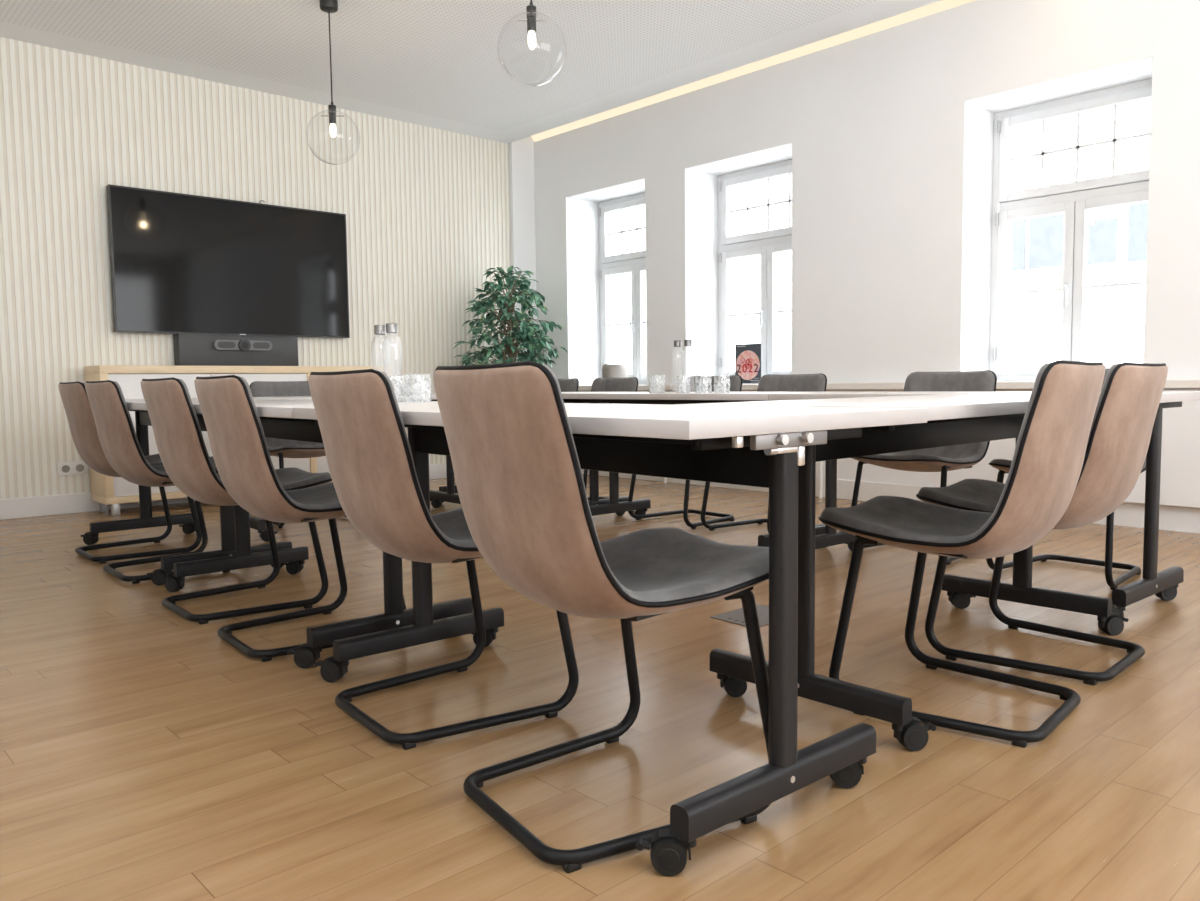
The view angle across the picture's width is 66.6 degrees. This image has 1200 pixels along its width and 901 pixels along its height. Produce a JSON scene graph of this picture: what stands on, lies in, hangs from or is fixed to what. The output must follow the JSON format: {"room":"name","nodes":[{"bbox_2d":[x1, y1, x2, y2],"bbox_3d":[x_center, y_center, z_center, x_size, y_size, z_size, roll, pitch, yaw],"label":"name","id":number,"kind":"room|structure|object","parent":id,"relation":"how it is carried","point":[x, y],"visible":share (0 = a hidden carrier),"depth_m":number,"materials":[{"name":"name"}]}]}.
{"room":"conference room","nodes":[
{"label":"conference room","id":0,"kind":"room"},
{"bbox_2d":[0,37,511,498],"bbox_3d":[-3.201,-1.147,6.002,7.025,3.060,0.106,-5,6,-43],"label":"wall","id":1,"kind":"structure","parent":0,"point":[426,209],"depth_m":6.21,"materials":[{"name":"beige wood"}]},
{"bbox_2d":[58,461,86,475],"bbox_3d":[-3.370,0.114,5.833,0.164,0.084,0.014,-5,6,-43],"label":"wall outlet","id":2,"kind":"object","parent":1,"relation":"attached to","point":[79,467],"visible":0.93,"depth_m":5.83,"materials":[{"name":"white plastic"}]},
{"bbox_2d":[0,463,454,519],"bbox_3d":[-3.234,0.327,5.984,6.730,0.125,0.025,-5,6,-43],"label":"baseboard","id":3,"kind":"structure","parent":1,"relation":"attached to","point":[13,508],"depth_m":5.79,"materials":[{"name":"white wood"}]},
{"bbox_2d":[106,184,349,337],"bbox_3d":[-2.559,-1.298,6.452,1.646,0.963,0.084,-5,6,-43],"label":"television","id":4,"kind":"object","parent":1,"relation":"attached to","point":[180,263],"visible":0.99,"depth_m":6.35,"materials":[{"name":"plastic"}]},
{"bbox_2d":[508,136,537,362],"bbox_3d":[-0.684,-1.316,8.232,0.251,3.005,0.049,-5,6,-43],"label":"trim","id":5,"kind":"structure","parent":1,"relation":"attached to","point":[521,152],"depth_m":8.14,"materials":[{"name":"paint"}]},
{"bbox_2d":[0,0,940,143],"bbox_3d":[0.036,-2.315,2.208,6.720,0.060,9.794,-5,6,-43],"label":"ceiling","id":6,"kind":"structure","parent":0,"point":[436,64],"depth_m":5.66,"materials":[{"name":"white paint"}]},
{"bbox_2d":[306,0,359,164],"bbox_3d":[-1.487,-2.035,5.055,0.289,0.881,0.289,-5,6,-43],"label":"pendant lamp","id":7,"kind":"object","parent":6,"relation":"hanging from","point":[328,6],"visible":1,"depth_m":5.04,"materials":[{"name":"clear glass"}]},
{"bbox_2d":[328,102,335,124],"bbox_3d":[-1.485,-1.872,5.067,0.042,0.120,0.042,-5,6,-43],"label":"socket","id":8,"kind":"object","parent":7,"relation":"attached to","point":[332,114],"depth_m":5.05,"materials":[{"name":"black metal"}]},
{"bbox_2d":[497,0,565,86],"bbox_3d":[-0.289,-1.967,3.809,0.289,0.862,0.289,-5,6,-43],"label":"pendant lamp","id":9,"kind":"object","parent":6,"relation":"hanging from","point":[530,12],"visible":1,"depth_m":3.81,"materials":[{"name":"clear glass"}]},
{"bbox_2d":[526,2,535,32],"bbox_3d":[-0.287,-1.814,3.820,0.042,0.120,0.042,-5,6,-43],"label":"socket","id":10,"kind":"object","parent":9,"relation":"attached to","point":[531,16],"depth_m":3.81,"materials":[{"name":"black metal"}]},
{"bbox_2d":[0,474,1199,900],"bbox_3d":[0.176,0.628,2.522,7.001,0.050,9.794,-5,6,-43],"label":"floor","id":11,"kind":"structure","parent":0,"point":[145,756],"depth_m":2.02,"materials":[{"name":"brown wood"}]},
{"bbox_2d":[58,381,201,563],"bbox_3d":[-2.238,0.081,4.397,0.571,0.825,0.480,-4,6,-42],"label":"chair","id":12,"kind":"object","parent":11,"relation":"on","point":[77,407],"visible":0.56,"depth_m":4.20,"materials":[{"name":"beige fabric"}]},
{"bbox_2d":[81,382,162,465],"bbox_3d":[-2.238,-0.111,4.385,0.553,0.435,0.467,-4,6,-42],"label":"seat cushion","id":13,"kind":"object","parent":12,"relation":"on","point":[92,453],"depth_m":4.12,"materials":[{"name":"grey fabric"}]},
{"bbox_2d":[85,380,229,583],"bbox_3d":[-1.864,0.109,3.957,0.571,0.825,0.480,-4,6,-42],"label":"chair","id":14,"kind":"object","parent":11,"relation":"on","point":[120,445],"visible":0.62,"depth_m":3.71,"materials":[{"name":"brown wood"}]},
{"bbox_2d":[113,381,217,474],"bbox_3d":[-1.864,-0.083,3.945,0.553,0.435,0.467,-4,6,-42],"label":"seat cushion","id":15,"kind":"object","parent":14,"relation":"on","point":[129,458],"depth_m":3.66,"materials":[{"name":"grey fabric"}]},
{"bbox_2d":[81,398,300,584],"bbox_3d":[-1.973,0.130,4.293,0.646,0.735,1.446,-4,6,-40],"label":"folding table","id":16,"kind":"object","parent":11,"relation":"on","point":[142,419],"visible":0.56,"depth_m":4.62,"materials":[{"name":"metal"}]},
{"bbox_2d":[141,377,331,624],"bbox_3d":[-1.302,0.150,3.309,0.571,0.825,0.480,-4,6,-41],"label":"chair","id":17,"kind":"object","parent":11,"relation":"on","point":[180,443],"visible":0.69,"depth_m":3.10,"materials":[{"name":"brown wood"}]},
{"bbox_2d":[177,378,330,489],"bbox_3d":[-1.302,-0.042,3.297,0.553,0.435,0.467,-4,6,-41],"label":"seat cushion","id":18,"kind":"object","parent":17,"relation":"on","point":[195,469],"depth_m":3.03,"materials":[{"name":"grey fabric"}]},
{"bbox_2d":[84,365,391,515],"bbox_3d":[-2.436,-0.122,6.424,2.010,0.935,0.345,-5,6,-43],"label":"sideboard","id":19,"kind":"object","parent":11,"relation":"on","point":[106,490],"visible":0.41,"depth_m":5.88,"materials":[{"name":"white wood"}]},
{"bbox_2d":[173,334,298,365],"bbox_3d":[-2.562,-0.704,6.467,0.836,0.218,0.109,-5,6,-43],"label":"wall panel","id":20,"kind":"object","parent":19,"relation":"on","point":[189,349],"visible":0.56,"depth_m":6.38,"materials":[{"name":"black plastic"}]},
{"bbox_2d":[212,339,271,350],"bbox_3d":[-2.500,-0.738,6.403,0.406,0.084,0.064,-5,6,-43],"label":"bar","id":21,"kind":"object","parent":20,"relation":"attached to","point":[243,345],"visible":1,"depth_m":6.37,"materials":[{"name":"grey plastic"}]},
{"bbox_2d":[218,342,234,347],"bbox_3d":[-2.582,-0.730,6.312,0.120,0.044,0.004,-5,6,-43],"label":"speaker grille","id":22,"kind":"object","parent":21,"relation":"attached to","point":[220,344],"depth_m":6.31,"materials":[{"name":"grey fabric"}]},
{"bbox_2d":[253,342,269,348],"bbox_3d":[-2.403,-0.745,6.477,0.120,0.044,0.004,-5,6,-43],"label":"speaker grille","id":23,"kind":"object","parent":21,"relation":"attached to","point":[256,345],"depth_m":6.48,"materials":[{"name":"grey fabric"}]},
{"bbox_2d":[250,381,346,527],"bbox_3d":[-1.724,0.004,5.348,0.480,0.825,0.571,-4,6,-40],"label":"chair","id":24,"kind":"object","parent":11,"relation":"on","point":[281,448],"visible":0.4,"depth_m":5.38,"materials":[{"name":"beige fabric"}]},
{"bbox_2d":[251,381,323,450],"bbox_3d":[-1.724,-0.188,5.331,0.467,0.435,0.553,-4,6,-40],"label":"seat cushion","id":25,"kind":"object","parent":24,"relation":"on","point":[258,388],"depth_m":5.43,"materials":[{"name":"grey fabric"}]},
{"bbox_2d":[194,375,405,661],"bbox_3d":[-0.927,0.176,2.883,0.571,0.825,0.480,-4,5,-39],"label":"chair","id":26,"kind":"object","parent":11,"relation":"on","point":[239,448],"visible":0.68,"depth_m":2.66,"materials":[{"name":"brown wood"}]},
{"bbox_2d":[239,376,340,508],"bbox_3d":[-0.926,-0.015,2.871,0.553,0.435,0.467,-4,5,-39],"label":"seat cushion","id":27,"kind":"object","parent":26,"relation":"on","point":[260,487],"depth_m":2.60,"materials":[{"name":"grey fabric"}]},
{"bbox_2d":[144,399,472,667],"bbox_3d":[-1.032,0.200,3.192,0.646,0.735,1.446,-4,6,-40],"label":"folding table","id":28,"kind":"object","parent":11,"relation":"on","point":[277,420],"visible":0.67,"depth_m":2.86,"materials":[{"name":"metal"}]},
{"bbox_2d":[371,325,390,378],"bbox_3d":[-0.757,-0.303,3.156,0.062,0.258,0.062,-5,6,-43],"label":"water bottle","id":29,"kind":"object","parent":28,"relation":"on","point":[378,329],"visible":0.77,"depth_m":3.13,"materials":[{"name":"clear glass"}]},
{"bbox_2d":[383,323,402,397],"bbox_3d":[-0.699,-0.298,3.079,0.062,0.258,0.062,-5,6,-43],"label":"water bottle","id":30,"kind":"object","parent":28,"relation":"on","point":[390,327],"visible":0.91,"depth_m":3.06,"materials":[{"name":"clear glass"}]},
{"bbox_2d":[387,375,410,401],"bbox_3d":[-0.653,-0.200,2.962,0.075,0.087,0.078,-5,6,-43],"label":"water tumbler","id":31,"kind":"object","parent":28,"relation":"on","point":[387,375],"visible":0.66,"depth_m":2.98,"materials":[{"name":"clear glass"}]},
{"bbox_2d":[405,375,430,402],"bbox_3d":[-0.575,-0.197,2.885,0.084,0.089,0.084,-5,6,-43],"label":"water tumbler","id":32,"kind":"object","parent":28,"relation":"on","point":[405,375],"visible":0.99,"depth_m":2.89,"materials":[{"name":"clear glass"}]},
{"bbox_2d":[250,393,460,540],"bbox_3d":[-1.417,0.052,5.257,1.446,0.735,0.646,-4,6,-40],"label":"folding table","id":33,"kind":"object","parent":11,"relation":"on","point":[436,497],"visible":0.3,"depth_m":5.31,"materials":[{"name":"laminate"}]},
{"bbox_2d":[308,369,578,749],"bbox_3d":[-0.369,0.218,2.234,0.571,0.825,0.480,-4,5,-37],"label":"chair","id":34,"kind":"object","parent":11,"relation":"on","point":[370,461],"visible":0.72,"depth_m":2.02,"materials":[{"name":"brown wood"}]},
{"bbox_2d":[380,371,476,546],"bbox_3d":[-0.369,0.026,2.222,0.553,0.435,0.467,-4,5,-37],"label":"seat cushion","id":35,"kind":"object","parent":34,"relation":"on","point":[406,520],"depth_m":1.94,"materials":[{"name":"grey fabric"}]},
{"bbox_2d":[453,266,567,366],"bbox_3d":[-0.755,-0.652,7.618,0.819,1.775,0.846,1,5,22],"label":"potted ficus","id":36,"kind":"object","parent":11,"relation":"on","point":[525,335],"visible":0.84,"depth_m":7.52,"materials":[{"name":"green plant"}]},
{"bbox_2d":[424,392,628,515],"bbox_3d":[-0.450,0.004,5.738,0.646,0.735,1.446,-4,6,-40],"label":"folding table","id":37,"kind":"object","parent":11,"relation":"on","point":[593,474],"visible":0.1,"depth_m":5.26,"materials":[{"name":"laminate"}]},
{"bbox_2d":[557,378,578,391],"bbox_3d":[-0.473,-0.080,6.269,0.571,0.825,0.480,-4,6,-40],"label":"chair","id":38,"kind":"object","parent":11,"relation":"on","point":[572,384],"visible":0.09,"depth_m":6.29,"materials":[{"name":"beige fabric"}]},
{"bbox_2d":[434,361,770,872],"bbox_3d":[0.021,0.251,1.721,0.571,0.825,0.480,-3,5,-33],"label":"chair","id":39,"kind":"object","parent":11,"relation":"on","point":[520,484],"visible":0.97,"depth_m":1.53,"materials":[{"name":"brown wood"}]},
{"bbox_2d":[542,364,768,601],"bbox_3d":[0.022,0.059,1.709,0.553,0.435,0.467,-3,5,-33],"label":"seat cushion","id":40,"kind":"object","parent":39,"relation":"on","point":[666,564],"depth_m":1.50,"materials":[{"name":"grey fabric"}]},
{"bbox_2d":[292,403,927,875],"bbox_3d":[-0.088,0.270,2.087,0.646,0.735,1.456,-4,6,-40],"label":"folding table","id":41,"kind":"object","parent":11,"relation":"on","point":[757,446],"visible":0.91,"depth_m":1.60,"materials":[{"name":"laminate"}]},
{"bbox_2d":[583,377,637,499],"bbox_3d":[-0.087,-0.052,5.824,0.571,0.825,0.480,-4,6,-40],"label":"chair","id":42,"kind":"object","parent":11,"relation":"on","point":[628,384],"visible":0.24,"depth_m":5.94,"materials":[{"name":"beige fabric"}]},
{"bbox_2d":[591,377,636,403],"bbox_3d":[-0.092,-0.243,5.807,0.553,0.435,0.467,-4,6,-40],"label":"seat cushion","id":43,"kind":"object","parent":42,"relation":"on","point":[628,384],"depth_m":5.96,"materials":[{"name":"grey fabric"}]},
{"bbox_2d":[628,375,741,528],"bbox_3d":[0.468,-0.009,5.153,0.571,0.825,0.480,-4,6,-40],"label":"chair","id":44,"kind":"object","parent":11,"relation":"on","point":[733,383],"visible":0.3,"depth_m":5.23,"materials":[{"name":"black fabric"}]},
{"bbox_2d":[683,376,740,391],"bbox_3d":[0.463,-0.200,5.137,0.553,0.435,0.467,-4,6,-40],"label":"seat cushion","id":45,"kind":"object","parent":44,"relation":"on","point":[732,383],"depth_m":5.28,"materials":[{"name":"grey fabric"}]},
{"bbox_2d":[562,392,836,546],"bbox_3d":[0.491,0.074,4.637,0.646,0.735,1.446,-4,6,-40],"label":"folding table","id":46,"kind":"object","parent":11,"relation":"on","point":[614,506],"visible":0.35,"depth_m":4.61,"materials":[{"name":"laminate"}]},
{"bbox_2d":[673,340,683,390],"bbox_3d":[0.391,-0.423,4.587,0.062,0.258,0.062,-5,6,-43],"label":"water bottle","id":47,"kind":"object","parent":46,"relation":"on","point":[677,343],"visible":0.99,"depth_m":4.57,"materials":[{"name":"clear glass"}]},
{"bbox_2d":[682,340,694,390],"bbox_3d":[0.438,-0.420,4.536,0.062,0.258,0.062,-5,6,-43],"label":"water bottle","id":48,"kind":"object","parent":46,"relation":"on","point":[686,342],"visible":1,"depth_m":4.53,"materials":[{"name":"clear glass"}]},
{"bbox_2d":[710,604,768,626],"bbox_3d":[0.526,0.556,3.073,0.250,0.005,0.190,-4,6,-40],"label":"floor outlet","id":49,"kind":"object","parent":11,"relation":"on","point":[736,616],"visible":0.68,"depth_m":3.06,"materials":[{"name":"grey metal"}]},
{"bbox_2d":[701,373,826,532],"bbox_3d":[0.842,0.016,4.751,0.571,0.825,0.480,-4,6,-40],"label":"chair","id":50,"kind":"object","parent":11,"relation":"on","point":[769,382],"visible":0.2,"depth_m":4.86,"materials":[{"name":"beige fabric"}]},
{"bbox_2d":[757,374,825,391],"bbox_3d":[0.837,-0.175,4.734,0.553,0.435,0.467,-4,6,-40],"label":"seat cushion","id":51,"kind":"object","parent":50,"relation":"on","point":[769,382],"depth_m":4.88,"materials":[{"name":"grey fabric"}]},
{"bbox_2d":[674,394,1127,750],"bbox_3d":[0.918,0.225,2.525,1.406,0.735,0.646,-5,6,-43],"label":"folding table","id":52,"kind":"object","parent":11,"relation":"on","point":[952,419],"visible":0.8,"depth_m":2.22,"materials":[{"name":"metal"}]},
{"bbox_2d":[848,370,996,564],"bbox_3d":[1.445,0.055,4.124,0.571,0.825,0.480,-4,6,-40],"label":"chair","id":53,"kind":"object","parent":11,"relation":"on","point":[943,459],"visible":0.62,"depth_m":4.12,"materials":[{"name":"beige fabric"}]},
{"bbox_2d":[862,371,994,461],"bbox_3d":[1.440,-0.136,4.108,0.553,0.435,0.467,-4,6,-40],"label":"seat cushion","id":54,"kind":"object","parent":53,"relation":"on","point":[960,380],"depth_m":4.16,"materials":[{"name":"grey fabric"}]},
{"bbox_2d":[819,360,1104,747],"bbox_3d":[0.865,0.204,2.207,0.571,0.825,0.480,3,6,41],"label":"chair","id":55,"kind":"object","parent":11,"relation":"on","point":[1049,455],"visible":0.98,"depth_m":2.01,"materials":[{"name":"brown wood"}]},
{"bbox_2d":[821,362,1051,542],"bbox_3d":[0.860,0.013,2.195,0.553,0.435,0.467,3,6,41],"label":"seat cushion","id":56,"kind":"object","parent":55,"relation":"on","point":[1022,513],"depth_m":1.97,"materials":[{"name":"grey fabric"}]},
{"bbox_2d":[769,391,1199,616],"bbox_3d":[1.432,0.144,3.536,0.646,0.735,1.446,-4,6,-40],"label":"folding table","id":57,"kind":"object","parent":11,"relation":"on","point":[1164,584],"visible":0.43,"depth_m":3.06,"materials":[{"name":"metal"}]},
{"bbox_2d":[916,362,1167,685],"bbox_3d":[1.244,0.171,2.597,0.480,0.825,0.571,-5,6,-45],"label":"chair","id":58,"kind":"object","parent":11,"relation":"on","point":[1129,399],"visible":0.77,"depth_m":2.39,"materials":[{"name":"brown wood"}]},
{"bbox_2d":[918,364,1117,511],"bbox_3d":[1.239,-0.021,2.586,0.467,0.435,0.553,-5,6,-45],"label":"seat cushion","id":59,"kind":"object","parent":58,"relation":"on","point":[1096,490],"depth_m":2.32,"materials":[{"name":"grey fabric"}]},
{"bbox_2d":[986,369,1145,589],"bbox_3d":[1.871,0.087,3.629,0.571,0.825,0.480,-4,6,-41],"label":"chair","id":60,"kind":"object","parent":11,"relation":"on","point":[1003,465],"visible":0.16,"depth_m":3.58,"materials":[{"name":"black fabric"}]},
{"bbox_2d":[990,369,1145,468],"bbox_3d":[1.866,-0.105,3.612,0.553,0.435,0.467,-4,6,-41],"label":"seat cushion","id":61,"kind":"object","parent":60,"relation":"on","point":[996,463],"depth_m":3.56,"materials":[{"name":"grey fabric"}]},
{"bbox_2d":[534,0,1199,532],"bbox_3d":[2.849,-1.144,4.951,0.460,3.060,9.874,-5,6,-43],"label":"wall","id":62,"kind":"structure","parent":0,"point":[887,135],"depth_m":5.73,"materials":[{"name":"paint"}]},
{"bbox_2d":[602,364,626,377],"bbox_3d":[0.123,-0.640,7.707,0.216,0.177,0.216,-5,6,-43],"label":"vase","id":63,"kind":"object","parent":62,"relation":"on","point":[608,370],"visible":0.57,"depth_m":7.61,"materials":[{"name":"white ceramic"}]},
{"bbox_2d":[598,192,646,384],"bbox_3d":[0.324,-1.385,7.893,0.126,1.632,0.956,-5,6,-43],"label":"window","id":64,"kind":"structure","parent":62,"relation":"in","point":[634,263],"depth_m":7.96,"materials":[{"name":"white wood"}]},
{"bbox_2d":[735,343,760,383],"bbox_3d":[1.082,-0.634,6.679,0.010,0.291,0.234,-5,6,-43],"label":"desk calendar","id":65,"kind":"object","parent":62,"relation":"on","point":[747,356],"visible":0.99,"depth_m":6.67,"materials":[{"name":"paper"}]},
{"bbox_2d":[531,0,974,141],"bbox_3d":[2.682,-2.587,4.610,0.075,0.092,9.694,-5,6,-43],"label":"light","id":66,"kind":"object","parent":62,"relation":"attached to","point":[942,5],"visible":0.6,"depth_m":6.27,"materials":[{"name":"white plastic"}]},
{"bbox_2d":[718,159,791,376],"bbox_3d":[1.268,-1.321,6.878,0.126,1.632,0.971,-5,6,-43],"label":"window","id":67,"kind":"structure","parent":62,"relation":"in","point":[767,244],"depth_m":6.94,"materials":[{"name":"white wood"}]},
{"bbox_2d":[581,469,930,501],"bbox_3d":[0.970,0.215,6.753,0.015,0.130,4.544,-5,6,-43],"label":"baseboard","id":68,"kind":"structure","parent":62,"relation":"attached to","point":[845,488],"depth_m":6.02,"materials":[{"name":"white wood"}]},
{"bbox_2d":[819,461,822,497],"bbox_3d":[1.480,-0.044,6.115,0.024,0.728,0.024,-5,6,-43],"label":"trim","id":69,"kind":"structure","parent":62,"relation":"attached to","point":[820,462],"depth_m":6.12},
{"bbox_2d":[578,380,1199,390],"bbox_3d":[2.715,-0.344,4.767,0.089,0.042,9.714,-5,6,-43],"label":"trim","id":70,"kind":"structure","parent":62,"relation":"attached to","point":[1169,383],"depth_m":5.75,"materials":[{"name":"white wood"}]},
{"bbox_2d":[989,78,1151,381],"bbox_3d":[2.751,-1.222,5.282,0.126,1.632,0.974,-5,6,-43],"label":"window","id":71,"kind":"structure","parent":62,"relation":"in","point":[1074,199],"depth_m":5.31,"materials":[{"name":"white wood"}]},
{"bbox_2d":[1124,389,1199,507],"bbox_3d":[4.264,0.076,3.148,0.056,0.587,5.200,-5,6,-43],"label":"trim","id":72,"kind":"structure","parent":62,"relation":"attached to","point":[1180,448],"depth_m":4.57,"materials":[{"name":"paint"}]},
{"label":"outside","id":73,"kind":"structure","parent":0,"visible":0},
{"bbox_3d":[10.191,3.000,23.328,33.800,0.100,60.000,-5,6,-43],"label":"ground","id":74,"kind":"structure","parent":73,"visible":0},
{"bbox_2d":[609,99,1151,381],"bbox_3d":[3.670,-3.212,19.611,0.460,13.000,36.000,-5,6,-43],"label":"window panes","id":75,"kind":"object","parent":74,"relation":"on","point":[1117,236],"visible":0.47,"depth_m":15.23,"materials":[{"name":"clear glass"}]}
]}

